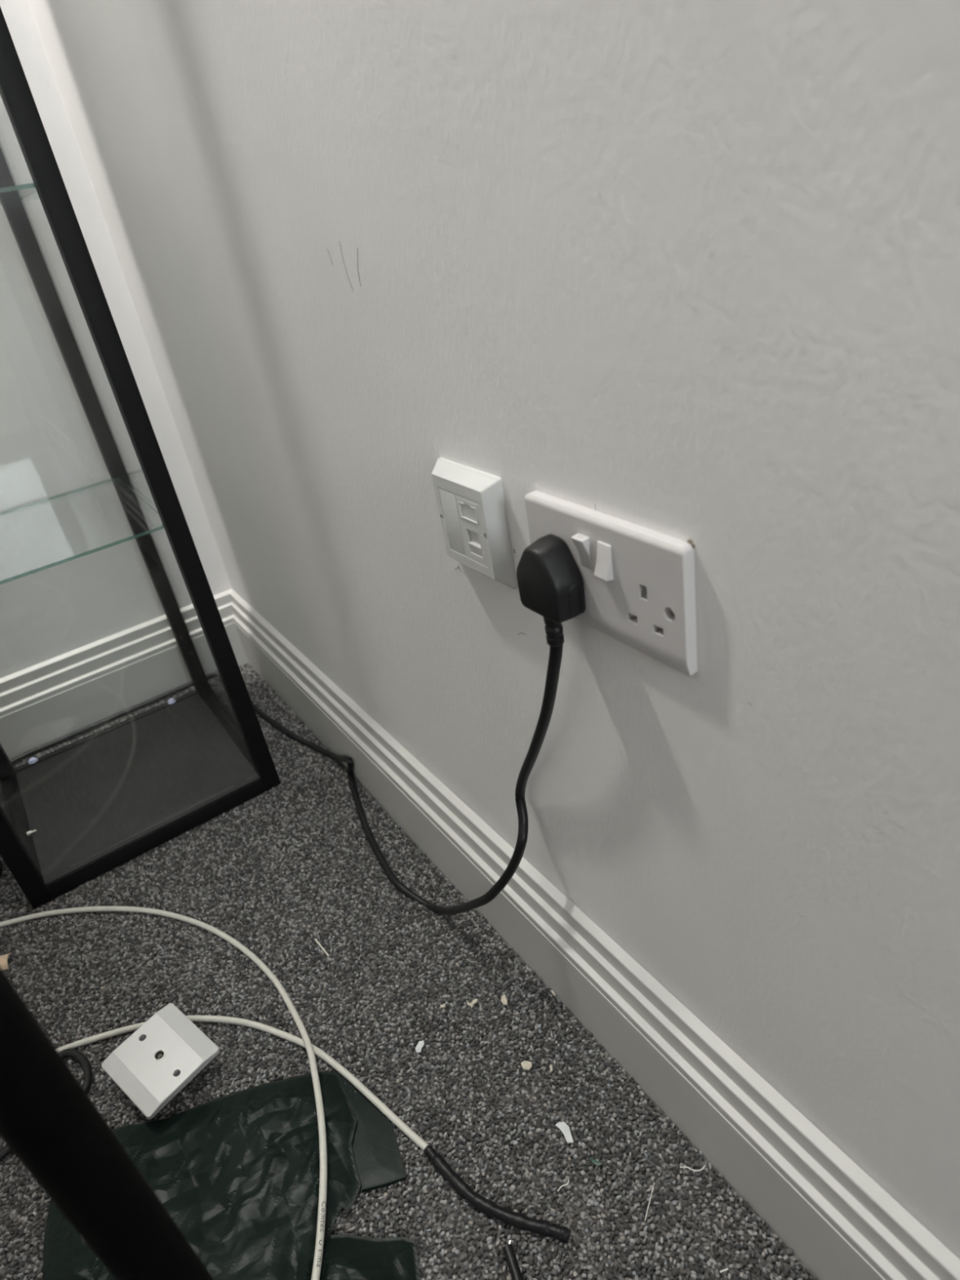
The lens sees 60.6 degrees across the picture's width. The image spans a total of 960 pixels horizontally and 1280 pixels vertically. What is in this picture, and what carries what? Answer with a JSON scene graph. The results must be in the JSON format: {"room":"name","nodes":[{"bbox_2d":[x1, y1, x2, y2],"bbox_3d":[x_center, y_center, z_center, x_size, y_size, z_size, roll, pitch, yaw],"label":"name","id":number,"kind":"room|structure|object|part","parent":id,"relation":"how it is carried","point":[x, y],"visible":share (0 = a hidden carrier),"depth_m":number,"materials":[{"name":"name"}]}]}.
{"room":"living room","nodes":[
{"label":"living room","id":0,"kind":"room"},
{"bbox_2d":[0,0,231,678],"bbox_3d":[-1.922,-0.373,0.499,3.050,2.520,0.150,-26,33,-25],"label":"wall","id":1,"kind":"structure","parent":0,"point":[49,447],"depth_m":1.34,"materials":[{"name":"paint"}]},
{"bbox_2d":[0,588,248,759],"bbox_3d":[-1.646,0.539,0.998,2.900,0.149,0.021,-26,33,-25],"label":"baseboard","id":2,"kind":"structure","parent":1,"relation":"attached to","point":[46,701],"depth_m":1.48,"materials":[{"name":"paint"}]},
{"bbox_2d":[0,662,817,1279],"bbox_3d":[-0.722,1.216,-0.182,3.200,0.116,3.600,-26,33,-25],"label":"floor","id":3,"kind":"structure","parent":0,"point":[784,1247],"depth_m":0.80,"materials":[{"name":"grey carpet"}]},
{"bbox_2d":[0,967,213,1279],"bbox_3d":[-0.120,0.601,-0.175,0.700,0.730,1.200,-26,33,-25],"label":"furniture leg","id":4,"kind":"object","parent":3,"relation":"on","point":[48,1121],"visible":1,"depth_m":0.35,"materials":[{"name":"black paint"}]},
{"bbox_2d":[0,6,280,909],"bbox_3d":[-0.706,-0.619,0.821,0.364,2.000,0.348,-26,33,-25],"label":"display cabinet","id":5,"kind":"object","parent":3,"relation":"on","point":[71,815],"visible":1,"depth_m":1.20,"materials":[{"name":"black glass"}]},
{"bbox_3d":[-0.934,-0.608,0.873,0.025,2.000,0.025,-26,33,-25],"label":"post","id":6,"kind":"part","parent":5,"relation":"part of","materials":[{"name":"black metal"}]},
{"bbox_3d":[-0.846,-0.552,0.750,0.004,1.946,0.297,-26,33,-25],"label":"pane","id":7,"kind":"part","parent":5,"relation":"part of","materials":[{"name":"clear glass"}]},
{"bbox_2d":[0,182,35,204],"bbox_3d":[-0.678,-0.466,0.910,0.331,0.004,0.310,-26,33,-25],"label":"shelf","id":8,"kind":"object","parent":5,"relation":"attached to","point":[11,195],"depth_m":0.91,"materials":[{"name":"clear glass"}]},
{"bbox_3d":[-0.691,0.289,1.243,0.025,0.025,0.297,-26,33,-25],"label":"rail","id":9,"kind":"part","parent":5,"relation":"part of","materials":[{"name":"black metal"}]},
{"bbox_3d":[-0.756,-0.497,0.628,0.025,2.000,0.025,-26,33,-25],"label":"post","id":10,"kind":"part","parent":5,"relation":"part of","materials":[{"name":"black metal"}]},
{"bbox_2d":[0,477,163,583],"bbox_3d":[-0.618,-0.136,1.103,0.331,0.004,0.310,-26,33,-25],"label":"shelf","id":11,"kind":"object","parent":5,"relation":"attached to","point":[118,482],"depth_m":1.22,"materials":[{"name":"clear glass"}]},
{"bbox_3d":[-0.795,-0.675,0.944,0.314,1.946,0.004,-26,33,-25],"label":"pane","id":12,"kind":"part","parent":5,"relation":"part of","materials":[{"name":"clear glass"}]},
{"bbox_3d":[-0.656,-0.741,1.014,0.025,2.000,0.025,-26,33,-25],"label":"post","id":13,"kind":"part","parent":5,"relation":"part of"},
{"bbox_3d":[-0.641,0.167,1.435,0.314,0.025,0.025,-26,33,-25],"label":"rail","id":14,"kind":"part","parent":5,"relation":"part of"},
{"bbox_3d":[-0.549,0.214,1.300,0.313,0.001,0.322,-26,33,-25],"label":"panel","id":15,"kind":"part","parent":5,"relation":"part of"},
{"bbox_3d":[-0.463,0.278,1.191,0.314,0.025,0.025,-26,33,-25],"label":"rail","id":16,"kind":"part","parent":5,"relation":"part of","materials":[{"name":"black metal"}]},
{"bbox_3d":[-0.567,-0.686,0.892,0.004,1.946,0.297,-26,33,-25],"label":"pane","id":17,"kind":"part","parent":5,"relation":"part of","materials":[{"name":"clear glass"}]},
{"bbox_3d":[-0.413,0.156,1.384,0.025,0.025,0.297,-26,33,-25],"label":"rail","id":18,"kind":"part","parent":5,"relation":"part of","materials":[{"name":"black metal"}]},
{"bbox_2d":[9,533,585,915],"bbox_3d":[-0.332,0.000,1.104,1.216,0.559,0.478,7,34,27],"label":"lead","id":19,"kind":"object","parent":3,"relation":"on","point":[550,582],"visible":0.93,"depth_m":0.62,"materials":[{"name":"black plastic"}]},
{"bbox_3d":[-0.336,0.027,1.133,1.195,0.486,0.475,6,34,27],"label":"cord","id":20,"kind":"part","parent":19,"relation":"part of","materials":[{"name":"black plastic"}]},
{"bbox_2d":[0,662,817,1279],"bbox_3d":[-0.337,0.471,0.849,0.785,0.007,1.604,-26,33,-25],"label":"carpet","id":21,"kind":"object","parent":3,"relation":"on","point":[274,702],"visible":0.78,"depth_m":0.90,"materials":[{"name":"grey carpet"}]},
{"bbox_2d":[0,857,2,877],"bbox_3d":[-0.714,0.328,1.200,0.029,0.009,0.098,-26,33,-25],"label":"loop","id":22,"kind":"object","parent":21,"relation":"on","point":[1,863],"visible":1,"depth_m":1.19,"materials":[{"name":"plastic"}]},
{"bbox_2d":[0,952,11,970],"bbox_3d":[-0.624,0.410,1.028,0.070,0.010,0.020,-14,30,-7],"label":"scrap","id":23,"kind":"object","parent":21,"relation":"on","point":[3,958],"visible":1,"depth_m":1.02,"materials":[{"name":"beige"}]},
{"bbox_2d":[0,1048,92,1161],"bbox_3d":[-0.448,0.489,0.840,0.064,0.008,0.149,-1,31,15],"label":"cable","id":24,"kind":"object","parent":21,"relation":"on","point":[81,1058],"visible":0.45,"depth_m":0.88,"materials":[{"name":"plastic"}]},
{"bbox_2d":[101,1003,219,1119],"bbox_3d":[-0.328,0.438,0.853,0.086,0.040,0.086,15,39,37],"label":"box","id":25,"kind":"object","parent":21,"relation":"on","point":[152,1071],"visible":1,"depth_m":0.84,"materials":[{"name":"white plastic"}]},
{"bbox_2d":[0,906,327,1279],"bbox_3d":[-0.380,0.415,0.937,0.771,0.018,0.232,12,37,34],"label":"cable","id":26,"kind":"object","parent":21,"relation":"on","point":[317,1259],"visible":1,"depth_m":0.89,"materials":[{"name":"beige plastic"}]},
{"bbox_2d":[42,1071,420,1279],"bbox_3d":[-0.229,0.509,0.725,0.335,0.020,0.242,-13,30,-5],"label":"plastic bag","id":27,"kind":"object","parent":21,"relation":"on","point":[237,1174],"visible":0.84,"depth_m":0.75,"materials":[{"name":"green plastic"}]},
{"bbox_2d":[56,1015,570,1244],"bbox_3d":[-0.216,0.454,0.830,0.649,0.012,0.136,1,32,19],"label":"cable","id":28,"kind":"object","parent":21,"relation":"on","point":[520,1221],"visible":0.83,"depth_m":0.76,"materials":[{"name":"beige plastic"}]},
{"bbox_2d":[314,938,329,956],"bbox_3d":[-0.188,0.365,0.976,0.002,0.002,0.034,-28,34,-28],"label":"wooden splinter","id":29,"kind":"object","parent":21,"relation":"on","point":[316,940],"visible":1,"depth_m":0.97,"materials":[{"name":"beige wood"}]},
{"bbox_2d":[415,1040,424,1053],"bbox_3d":[-0.062,0.418,0.846,0.007,0.002,0.014,3,33,22],"label":"chip","id":30,"kind":"object","parent":21,"relation":"on","point":[420,1044],"visible":1,"depth_m":0.85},
{"bbox_2d":[466,998,477,1008],"bbox_3d":[-0.009,0.388,0.881,0.009,0.002,0.012,16,39,38],"label":"flake","id":31,"kind":"object","parent":21,"relation":"on","point":[474,1001],"visible":1,"depth_m":0.88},
{"bbox_2d":[501,994,507,1005],"bbox_3d":[0.026,0.385,0.876,0.006,0.002,0.013,-17,31,-12],"label":"flake","id":32,"kind":"object","parent":21,"relation":"on","point":[504,999],"visible":1,"depth_m":0.88,"materials":[{"name":"beige"}]},
{"bbox_2d":[520,1060,532,1070],"bbox_3d":[0.046,0.419,0.810,0.010,0.002,0.010,-26,33,-25],"label":"flake","id":33,"kind":"object","parent":21,"relation":"on","point":[526,1065],"visible":1,"depth_m":0.81,"materials":[{"name":"beige"}]},
{"bbox_2d":[557,1179,568,1191],"bbox_3d":[0.072,0.472,0.712,0.014,0.001,0.003,-26,33,-25],"label":"thread","id":34,"kind":"object","parent":21,"relation":"on","point":[568,1180],"visible":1,"depth_m":0.71},
{"bbox_2d":[555,1121,573,1142],"bbox_3d":[0.079,0.449,0.749,0.010,0.002,0.023,-26,33,-25],"label":"plastic offcut","id":35,"kind":"object","parent":21,"relation":"on","point":[564,1128],"visible":1,"depth_m":0.75,"materials":[{"name":"white plastic"}]},
{"bbox_2d":[589,1156,602,1165],"bbox_3d":[0.102,0.460,0.724,0.013,0.002,0.003,11,36,32],"label":"scrap","id":36,"kind":"object","parent":21,"relation":"on","point":[594,1162],"visible":1,"depth_m":0.72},
{"bbox_2d":[644,1182,654,1220],"bbox_3d":[0.143,0.471,0.691,0.001,0.004,0.031,6,34,26],"label":"thread","id":37,"kind":"object","parent":21,"relation":"on","point":[654,1182],"visible":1,"depth_m":0.69},
{"bbox_2d":[680,1165,705,1171],"bbox_3d":[0.183,0.455,0.707,0.022,0.001,0.004,-7,30,6],"label":"thread","id":38,"kind":"object","parent":21,"relation":"on","point":[704,1166],"visible":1,"depth_m":0.71},
{"bbox_2d":[502,1240,523,1279],"bbox_3d":[0.030,0.516,0.645,0.014,0.008,0.080,-12,30,-2],"label":"cable","id":39,"kind":"object","parent":3,"relation":"on","point":[508,1250],"visible":1,"depth_m":0.66,"materials":[{"name":"plastic"}]},
{"bbox_2d":[27,0,959,1259],"bbox_3d":[0.340,-0.409,-0.147,0.151,2.520,3.600,-26,33,-25],"label":"wall","id":40,"kind":"structure","parent":0,"point":[688,271],"depth_m":0.49,"materials":[{"name":"paint"}]},
{"bbox_2d":[431,457,517,588],"bbox_3d":[-0.008,-0.090,0.642,0.016,0.090,0.087,-26,33,-25],"label":"outlet","id":41,"kind":"object","parent":40,"relation":"attached to","point":[471,502],"visible":1,"depth_m":0.62,"materials":[{"name":"white plastic"}]},
{"bbox_2d":[468,529,482,556],"bbox_3d":[-0.003,-0.075,0.632,0.003,0.020,0.017,-26,33,-25],"label":"port","id":42,"kind":"object","parent":41,"relation":"attached to","point":[475,536],"depth_m":0.63,"materials":[{"name":"white plastic"}]},
{"bbox_2d":[229,588,959,1279],"bbox_3d":[0.437,0.536,0.351,0.021,0.149,3.300,-26,33,-25],"label":"baseboard","id":43,"kind":"structure","parent":40,"relation":"attached to","point":[840,1223],"depth_m":0.73,"materials":[{"name":"wood"}]},
{"bbox_2d":[524,490,697,676],"bbox_3d":[0.078,-0.038,0.524,0.015,0.086,0.146,-26,33,-25],"label":"wall socket","id":44,"kind":"object","parent":40,"relation":"attached to","point":[639,585],"visible":0.73,"depth_m":0.50,"materials":[{"name":"white plastic"}]}
]}

